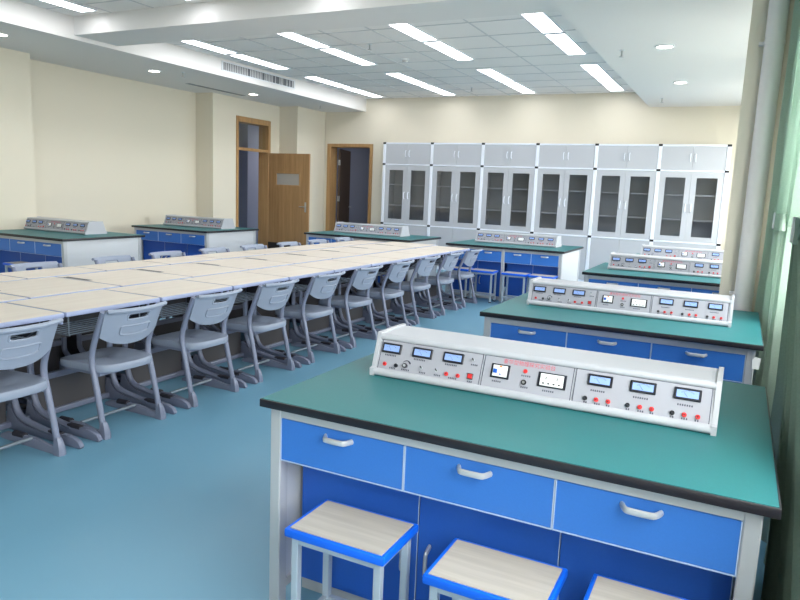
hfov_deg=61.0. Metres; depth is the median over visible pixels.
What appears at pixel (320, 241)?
chair
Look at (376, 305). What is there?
desk
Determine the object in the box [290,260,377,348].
desk
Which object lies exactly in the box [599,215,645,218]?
shelf
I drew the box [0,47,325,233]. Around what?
wall
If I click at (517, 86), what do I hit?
recessed light
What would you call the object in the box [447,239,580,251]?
countertop
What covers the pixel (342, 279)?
basket
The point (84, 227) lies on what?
console
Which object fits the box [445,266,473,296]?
stool
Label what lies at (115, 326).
chair
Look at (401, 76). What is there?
recessed light
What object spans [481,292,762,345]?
countertop
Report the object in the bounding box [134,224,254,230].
countertop
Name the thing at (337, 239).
chair
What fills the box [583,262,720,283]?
countertop
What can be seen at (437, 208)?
shelf
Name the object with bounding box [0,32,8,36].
recessed light
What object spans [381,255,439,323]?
chair
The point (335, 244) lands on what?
desk
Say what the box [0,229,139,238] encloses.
countertop
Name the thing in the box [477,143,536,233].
tall cabinet
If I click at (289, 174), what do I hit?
door leaf
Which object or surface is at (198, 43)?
recessed light
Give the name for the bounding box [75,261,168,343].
desk
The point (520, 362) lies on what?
print
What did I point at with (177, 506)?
floor
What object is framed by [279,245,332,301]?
desk
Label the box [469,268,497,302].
stool
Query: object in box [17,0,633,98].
ceiling
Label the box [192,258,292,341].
desk
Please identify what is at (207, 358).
desk
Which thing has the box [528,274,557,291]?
stool
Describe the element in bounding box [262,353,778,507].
countertop
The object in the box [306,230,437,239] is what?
countertop
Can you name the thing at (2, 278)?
desk
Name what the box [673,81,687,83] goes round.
recessed light
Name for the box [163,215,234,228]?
console
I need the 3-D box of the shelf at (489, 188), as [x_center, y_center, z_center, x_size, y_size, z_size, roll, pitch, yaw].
[2.134,-2.135,13.050,0.967,0.018,0.360,7,10,26]
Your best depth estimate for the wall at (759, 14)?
4.80 m
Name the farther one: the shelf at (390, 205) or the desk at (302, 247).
the shelf at (390, 205)
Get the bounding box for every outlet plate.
[539,373,563,388]
[631,299,645,306]
[677,264,685,268]
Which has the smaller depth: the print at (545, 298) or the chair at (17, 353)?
the chair at (17, 353)
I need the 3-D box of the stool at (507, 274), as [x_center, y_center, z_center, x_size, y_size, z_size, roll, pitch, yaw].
[1.630,-0.159,9.621,0.360,0.455,0.250,7,10,26]
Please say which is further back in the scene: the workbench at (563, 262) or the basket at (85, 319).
the workbench at (563, 262)
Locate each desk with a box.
[0,266,104,362]
[0,275,26,281]
[0,277,119,404]
[0,293,27,414]
[0,303,83,448]
[6,289,176,441]
[57,269,191,380]
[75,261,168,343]
[105,279,247,408]
[132,263,246,359]
[139,256,219,328]
[180,271,301,383]
[192,251,263,315]
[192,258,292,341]
[238,248,300,306]
[239,253,330,330]
[241,265,345,364]
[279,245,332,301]
[280,250,363,313]
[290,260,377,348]
[312,242,359,293]
[316,247,389,306]
[331,256,411,332]
[337,240,383,287]
[344,244,413,299]
[361,252,436,325]
[374,242,435,294]
[390,248,457,316]
[414,246,477,308]
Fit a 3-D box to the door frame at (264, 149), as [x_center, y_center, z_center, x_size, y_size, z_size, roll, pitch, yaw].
[-3.065,-2.225,13.779,0.260,2.830,1.065,7,10,26]
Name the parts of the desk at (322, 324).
panel, leg, rail, leg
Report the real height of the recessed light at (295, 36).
0.016 m
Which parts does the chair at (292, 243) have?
backrest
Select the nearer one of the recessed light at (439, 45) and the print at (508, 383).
the print at (508, 383)
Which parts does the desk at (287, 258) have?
panel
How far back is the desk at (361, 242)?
10.02 m
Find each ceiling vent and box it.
[185,83,244,95]
[222,61,294,88]
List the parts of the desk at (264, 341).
leg, panel, rail, leg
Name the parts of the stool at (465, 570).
leg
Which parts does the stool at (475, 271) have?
leg, seat, leg, leg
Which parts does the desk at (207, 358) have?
leg, panel, rail, leg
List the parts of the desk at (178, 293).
leg, panel, rail, leg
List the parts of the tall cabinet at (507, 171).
glass door, pane trim, door, pane trim, glass door, door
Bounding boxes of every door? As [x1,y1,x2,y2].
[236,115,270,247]
[325,144,372,230]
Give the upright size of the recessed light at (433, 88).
0.016 m
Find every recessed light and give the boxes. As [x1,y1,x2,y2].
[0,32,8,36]
[39,0,97,12]
[147,69,160,72]
[180,40,237,53]
[228,53,290,69]
[278,32,331,47]
[303,76,351,87]
[318,47,376,65]
[342,87,383,96]
[384,72,429,84]
[388,23,438,41]
[418,85,456,95]
[422,40,474,60]
[475,68,515,81]
[502,82,535,92]
[521,13,563,33]
[544,32,586,54]
[579,63,611,78]
[596,78,624,90]
[655,44,674,48]
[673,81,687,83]
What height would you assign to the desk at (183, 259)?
0.762 m
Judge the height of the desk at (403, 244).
0.763 m
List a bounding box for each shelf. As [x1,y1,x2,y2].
[389,204,423,206]
[436,207,473,209]
[437,186,474,187]
[486,209,526,211]
[488,187,527,189]
[540,212,583,214]
[542,189,585,191]
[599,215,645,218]
[601,192,648,194]
[662,218,712,221]
[664,194,715,196]
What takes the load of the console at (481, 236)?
on the workbench at (563, 262)
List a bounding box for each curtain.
[752,0,799,416]
[761,217,799,599]
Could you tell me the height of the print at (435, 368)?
0.066 m
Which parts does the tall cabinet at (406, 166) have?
glass door, pane trim, door, door, glass door, pane trim, door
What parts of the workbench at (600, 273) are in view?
drawer, frame, drawer, drawer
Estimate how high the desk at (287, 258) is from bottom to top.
0.763 m
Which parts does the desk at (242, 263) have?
panel, leg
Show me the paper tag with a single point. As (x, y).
(756, 361)
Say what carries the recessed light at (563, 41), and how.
in the ceiling at (510, 45)
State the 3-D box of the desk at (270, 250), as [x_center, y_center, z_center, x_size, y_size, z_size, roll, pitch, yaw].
[-1.639,-0.218,8.180,0.618,0.762,0.704,7,10,26]
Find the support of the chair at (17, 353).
on the floor
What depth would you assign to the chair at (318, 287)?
6.08 m
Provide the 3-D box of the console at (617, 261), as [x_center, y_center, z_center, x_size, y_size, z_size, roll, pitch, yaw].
[2.863,-0.367,7.114,1.268,0.168,0.347,7,10,26]
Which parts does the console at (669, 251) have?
plate, rail, plate, plate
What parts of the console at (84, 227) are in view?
plate, rail, plate, rail, plate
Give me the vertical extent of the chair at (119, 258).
0.784 m
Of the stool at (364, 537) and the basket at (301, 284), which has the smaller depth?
the stool at (364, 537)
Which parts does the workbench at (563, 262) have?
cabinet door, drawer, cabinet door, drawer, cabinet door, panel, drawer, cabinet door, panel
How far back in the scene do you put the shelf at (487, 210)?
13.16 m
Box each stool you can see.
[3,261,37,271]
[285,499,417,599]
[422,538,567,599]
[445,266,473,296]
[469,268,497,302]
[501,271,530,302]
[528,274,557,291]
[583,574,688,599]
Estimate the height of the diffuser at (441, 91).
0.012 m
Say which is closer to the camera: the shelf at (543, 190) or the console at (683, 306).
the console at (683, 306)
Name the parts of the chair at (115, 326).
leg, seat, seat frame, backrest, raised panel, leg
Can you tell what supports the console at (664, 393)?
on the workbench at (678, 512)
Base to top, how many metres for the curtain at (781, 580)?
3.070 m
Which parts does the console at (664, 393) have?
plate, plate, rail, rail, rail, plate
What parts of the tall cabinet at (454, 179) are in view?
door, glass door, pane trim, door, door, pane trim, glass door, door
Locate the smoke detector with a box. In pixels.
[401,58,408,62]
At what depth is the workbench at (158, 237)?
10.92 m
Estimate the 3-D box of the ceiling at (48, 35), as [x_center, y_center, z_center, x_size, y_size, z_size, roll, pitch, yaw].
[-5.390,-3.313,7.618,2.210,0.412,16.490,7,10,26]
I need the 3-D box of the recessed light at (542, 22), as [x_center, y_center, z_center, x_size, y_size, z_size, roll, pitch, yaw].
[1.502,-3.030,7.334,0.262,0.016,1.225,7,10,26]
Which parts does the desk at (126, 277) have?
leg, panel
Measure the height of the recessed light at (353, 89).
0.016 m
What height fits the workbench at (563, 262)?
0.797 m
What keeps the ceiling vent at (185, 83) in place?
in the ceiling at (48, 35)
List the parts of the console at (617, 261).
plate, rail, rail, plate, plate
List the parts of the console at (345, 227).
plate, plate, rail, rail, plate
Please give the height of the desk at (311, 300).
0.763 m
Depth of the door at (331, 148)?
15.08 m
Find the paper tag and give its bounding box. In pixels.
[752,357,760,368]
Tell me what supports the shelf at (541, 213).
attached to the tall cabinet at (563, 176)
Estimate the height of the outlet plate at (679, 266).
0.041 m
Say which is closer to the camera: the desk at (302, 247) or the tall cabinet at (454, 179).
the desk at (302, 247)
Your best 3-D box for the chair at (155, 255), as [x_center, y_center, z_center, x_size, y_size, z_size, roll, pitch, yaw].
[-2.301,-0.101,7.211,0.638,0.784,0.480,7,10,27]
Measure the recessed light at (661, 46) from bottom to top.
0.016 m
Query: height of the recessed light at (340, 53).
0.016 m
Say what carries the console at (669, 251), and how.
on the workbench
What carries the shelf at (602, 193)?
attached to the tall cabinet at (624, 175)
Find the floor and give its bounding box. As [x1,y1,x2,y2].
[0,243,766,599]
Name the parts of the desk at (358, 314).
panel, leg, rail, leg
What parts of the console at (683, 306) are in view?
plate, plate, rail, rail, plate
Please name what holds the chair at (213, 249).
on the floor
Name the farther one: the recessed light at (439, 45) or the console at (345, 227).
the console at (345, 227)
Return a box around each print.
[385,354,476,382]
[492,375,552,392]
[505,359,554,370]
[539,292,593,305]
[583,389,697,421]
[657,306,719,320]
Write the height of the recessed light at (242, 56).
0.016 m
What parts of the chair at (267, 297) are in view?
seat, seat frame, leg, backrest, raised panel, leg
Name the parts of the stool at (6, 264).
seat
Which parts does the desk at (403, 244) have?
leg, panel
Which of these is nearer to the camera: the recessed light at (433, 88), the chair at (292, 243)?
the chair at (292, 243)
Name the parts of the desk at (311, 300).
panel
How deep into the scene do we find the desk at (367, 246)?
9.28 m
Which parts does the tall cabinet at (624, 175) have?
door, glass door, pane trim, door, door, glass door, pane trim, door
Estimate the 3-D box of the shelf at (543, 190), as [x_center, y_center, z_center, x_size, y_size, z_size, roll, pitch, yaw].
[3.084,-2.021,12.586,0.967,0.018,0.360,7,10,26]
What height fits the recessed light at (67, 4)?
0.016 m
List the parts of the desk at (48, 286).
leg, panel, leg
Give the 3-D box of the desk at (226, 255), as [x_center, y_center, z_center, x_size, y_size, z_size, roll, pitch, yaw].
[-1.968,-0.130,7.546,0.618,0.762,0.704,7,10,26]
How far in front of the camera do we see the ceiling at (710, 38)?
7.06 m
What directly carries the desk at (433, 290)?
on the floor
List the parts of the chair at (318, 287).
seat, seat frame, leg, backrest, raised panel, leg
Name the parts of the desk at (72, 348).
panel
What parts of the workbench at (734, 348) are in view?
handle, drawer, handle, drawer, handle, drawer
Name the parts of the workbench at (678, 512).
panel, handle, drawer, cabinet door, handle, handle, handle, drawer, cabinet door, handle, cabinet door, drawer, panel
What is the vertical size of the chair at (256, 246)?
0.784 m
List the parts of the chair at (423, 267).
seat, leg, backrest, leg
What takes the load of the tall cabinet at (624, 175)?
on the floor
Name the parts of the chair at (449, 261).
seat, leg, backrest, leg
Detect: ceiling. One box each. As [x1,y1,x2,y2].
[0,0,366,111]
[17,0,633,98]
[547,0,752,106]
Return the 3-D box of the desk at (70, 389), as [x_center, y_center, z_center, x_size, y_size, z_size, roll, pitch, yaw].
[-1.939,0.383,4.361,0.737,0.762,0.709,7,10,26]
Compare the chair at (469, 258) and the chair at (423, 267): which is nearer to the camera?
the chair at (423, 267)
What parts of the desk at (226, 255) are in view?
panel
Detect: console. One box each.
[24,216,106,234]
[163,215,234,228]
[334,222,409,236]
[370,323,723,435]
[475,230,561,247]
[526,277,734,327]
[608,252,722,277]
[640,244,723,260]
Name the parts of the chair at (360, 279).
seat frame, seat, leg, backrest, raised panel, leg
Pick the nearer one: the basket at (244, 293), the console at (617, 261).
the basket at (244, 293)
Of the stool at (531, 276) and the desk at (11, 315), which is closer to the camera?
the desk at (11, 315)
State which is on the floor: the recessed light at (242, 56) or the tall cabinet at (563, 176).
the tall cabinet at (563, 176)
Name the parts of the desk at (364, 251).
panel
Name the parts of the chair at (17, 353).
raised panel, seat, backrest, leg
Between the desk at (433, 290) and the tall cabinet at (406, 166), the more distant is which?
the tall cabinet at (406, 166)
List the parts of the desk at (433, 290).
panel, leg, leg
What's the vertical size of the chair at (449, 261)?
0.784 m
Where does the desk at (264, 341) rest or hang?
on the floor
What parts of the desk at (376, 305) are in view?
panel, leg, leg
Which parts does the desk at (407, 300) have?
panel, leg, leg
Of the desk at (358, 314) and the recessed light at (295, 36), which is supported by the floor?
the desk at (358, 314)
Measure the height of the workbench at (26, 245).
0.797 m
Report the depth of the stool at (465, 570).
1.95 m
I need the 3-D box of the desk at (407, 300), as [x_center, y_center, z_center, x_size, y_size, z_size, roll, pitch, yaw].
[0.329,-0.245,8.857,0.737,0.762,0.709,7,10,26]
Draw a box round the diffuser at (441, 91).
[421,86,453,94]
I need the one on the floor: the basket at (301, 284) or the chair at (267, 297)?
the chair at (267, 297)
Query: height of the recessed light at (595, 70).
0.016 m
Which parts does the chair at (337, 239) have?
backrest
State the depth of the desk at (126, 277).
5.42 m
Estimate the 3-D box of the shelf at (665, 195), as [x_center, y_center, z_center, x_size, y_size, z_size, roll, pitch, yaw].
[4.983,-1.793,11.658,0.967,0.018,0.360,7,10,26]
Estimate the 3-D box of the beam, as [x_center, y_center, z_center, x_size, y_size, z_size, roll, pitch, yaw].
[-1.203,-3.016,7.164,5.730,0.213,0.640,7,10,26]
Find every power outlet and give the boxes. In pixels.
[537,371,566,390]
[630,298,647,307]
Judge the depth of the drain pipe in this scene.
4.66 m
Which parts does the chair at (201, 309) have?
leg, seat frame, seat, backrest, raised panel, leg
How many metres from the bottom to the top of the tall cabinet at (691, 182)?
2.499 m
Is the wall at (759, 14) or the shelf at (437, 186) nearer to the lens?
the wall at (759, 14)
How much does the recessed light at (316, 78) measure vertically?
0.016 m
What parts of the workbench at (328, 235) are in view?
drawer, panel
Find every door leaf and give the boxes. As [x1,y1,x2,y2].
[268,153,310,248]
[337,149,350,221]
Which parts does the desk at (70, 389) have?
leg, rail, panel, leg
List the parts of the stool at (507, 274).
leg, leg, seat, leg, leg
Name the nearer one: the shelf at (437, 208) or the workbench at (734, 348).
the workbench at (734, 348)
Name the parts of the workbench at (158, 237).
drawer, panel, cabinet door, drawer, cabinet door, drawer, cabinet door, panel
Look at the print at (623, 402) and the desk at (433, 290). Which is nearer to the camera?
the print at (623, 402)
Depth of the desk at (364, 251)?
8.73 m
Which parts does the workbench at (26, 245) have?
drawer, cabinet door, drawer, cabinet door, drawer, cabinet door, panel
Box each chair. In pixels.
[0,318,65,456]
[8,261,62,271]
[58,301,166,439]
[91,255,135,263]
[148,251,185,258]
[150,288,241,406]
[199,247,229,253]
[219,278,298,382]
[240,244,267,250]
[275,271,345,362]
[277,241,300,292]
[307,239,329,244]
[319,265,382,347]
[333,237,376,287]
[357,259,414,329]
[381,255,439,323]
[414,252,462,314]
[438,248,482,307]
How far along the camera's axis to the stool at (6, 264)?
8.42 m
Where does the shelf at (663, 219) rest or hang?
attached to the tall cabinet at (691, 182)
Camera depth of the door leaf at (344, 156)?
15.67 m
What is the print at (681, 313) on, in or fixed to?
on the console at (683, 306)
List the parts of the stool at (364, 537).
leg, leg, seat, leg, leg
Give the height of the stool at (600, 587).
0.455 m
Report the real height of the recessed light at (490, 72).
0.016 m
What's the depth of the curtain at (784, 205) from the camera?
4.35 m
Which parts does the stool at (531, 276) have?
seat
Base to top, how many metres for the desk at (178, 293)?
0.762 m
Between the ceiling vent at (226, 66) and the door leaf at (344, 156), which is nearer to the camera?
the ceiling vent at (226, 66)
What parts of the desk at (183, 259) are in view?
panel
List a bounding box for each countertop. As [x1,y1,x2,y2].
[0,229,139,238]
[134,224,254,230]
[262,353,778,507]
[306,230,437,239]
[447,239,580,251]
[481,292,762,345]
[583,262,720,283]
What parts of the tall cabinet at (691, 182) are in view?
door, pane trim, glass door, door, door, pane trim, glass door, door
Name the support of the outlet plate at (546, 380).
attached to the console at (664, 393)
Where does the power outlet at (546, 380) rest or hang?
attached to the console at (664, 393)
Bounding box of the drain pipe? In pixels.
[729,0,789,311]
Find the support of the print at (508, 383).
on the console at (664, 393)
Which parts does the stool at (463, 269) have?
leg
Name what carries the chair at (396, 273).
on the floor
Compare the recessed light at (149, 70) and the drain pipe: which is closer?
the drain pipe
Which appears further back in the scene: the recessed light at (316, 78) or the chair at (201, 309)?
the recessed light at (316, 78)
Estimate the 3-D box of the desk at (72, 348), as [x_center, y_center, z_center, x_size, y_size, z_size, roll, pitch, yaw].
[-2.933,0.138,5.633,0.618,0.762,0.704,7,10,26]
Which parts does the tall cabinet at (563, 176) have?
glass door, pane trim, door, door, glass door, pane trim, door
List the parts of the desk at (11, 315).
panel, rail, leg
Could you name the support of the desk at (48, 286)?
on the floor
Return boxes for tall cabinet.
[380,142,430,235]
[427,142,481,269]
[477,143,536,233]
[530,143,594,281]
[585,143,658,269]
[649,144,731,249]
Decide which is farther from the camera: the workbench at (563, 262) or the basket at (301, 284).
the workbench at (563, 262)
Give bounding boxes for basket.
[55,305,139,335]
[144,293,214,317]
[216,290,254,302]
[277,281,307,291]
[327,277,349,282]
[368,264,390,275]
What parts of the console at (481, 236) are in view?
plate, plate, rail, rail, plate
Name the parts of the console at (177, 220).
plate, rail, plate, rail, plate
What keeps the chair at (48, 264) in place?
on the floor
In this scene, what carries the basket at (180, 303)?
on the desk at (178, 293)
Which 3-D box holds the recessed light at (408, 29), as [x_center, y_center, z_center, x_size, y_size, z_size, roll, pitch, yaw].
[0.095,-3.199,8.021,0.262,0.016,1.225,7,10,26]
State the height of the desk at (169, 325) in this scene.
0.763 m
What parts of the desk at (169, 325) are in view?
panel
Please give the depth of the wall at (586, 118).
12.92 m
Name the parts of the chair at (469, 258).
seat, leg, backrest, leg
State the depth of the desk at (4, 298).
4.33 m
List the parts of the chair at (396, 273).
seat frame, seat, leg, backrest, leg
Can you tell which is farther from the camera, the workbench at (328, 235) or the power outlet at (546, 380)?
the workbench at (328, 235)
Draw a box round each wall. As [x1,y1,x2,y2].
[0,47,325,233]
[239,123,369,242]
[323,92,740,249]
[719,0,794,311]
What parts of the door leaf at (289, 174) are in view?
kick plate, window trim, vision pane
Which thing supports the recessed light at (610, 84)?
in the ceiling at (510, 45)
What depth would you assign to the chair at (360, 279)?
6.72 m
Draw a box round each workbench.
[0,229,144,272]
[131,224,258,259]
[260,353,781,599]
[304,230,440,282]
[446,239,583,301]
[480,292,763,384]
[582,262,720,294]
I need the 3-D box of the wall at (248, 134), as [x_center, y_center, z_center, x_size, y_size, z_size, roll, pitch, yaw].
[-3.438,-3.081,17.526,3.900,3.300,8.870,7,10,26]
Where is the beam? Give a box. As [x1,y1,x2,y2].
[73,0,557,45]
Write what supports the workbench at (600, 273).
on the floor
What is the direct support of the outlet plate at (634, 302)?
attached to the console at (683, 306)
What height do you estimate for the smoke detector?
0.050 m

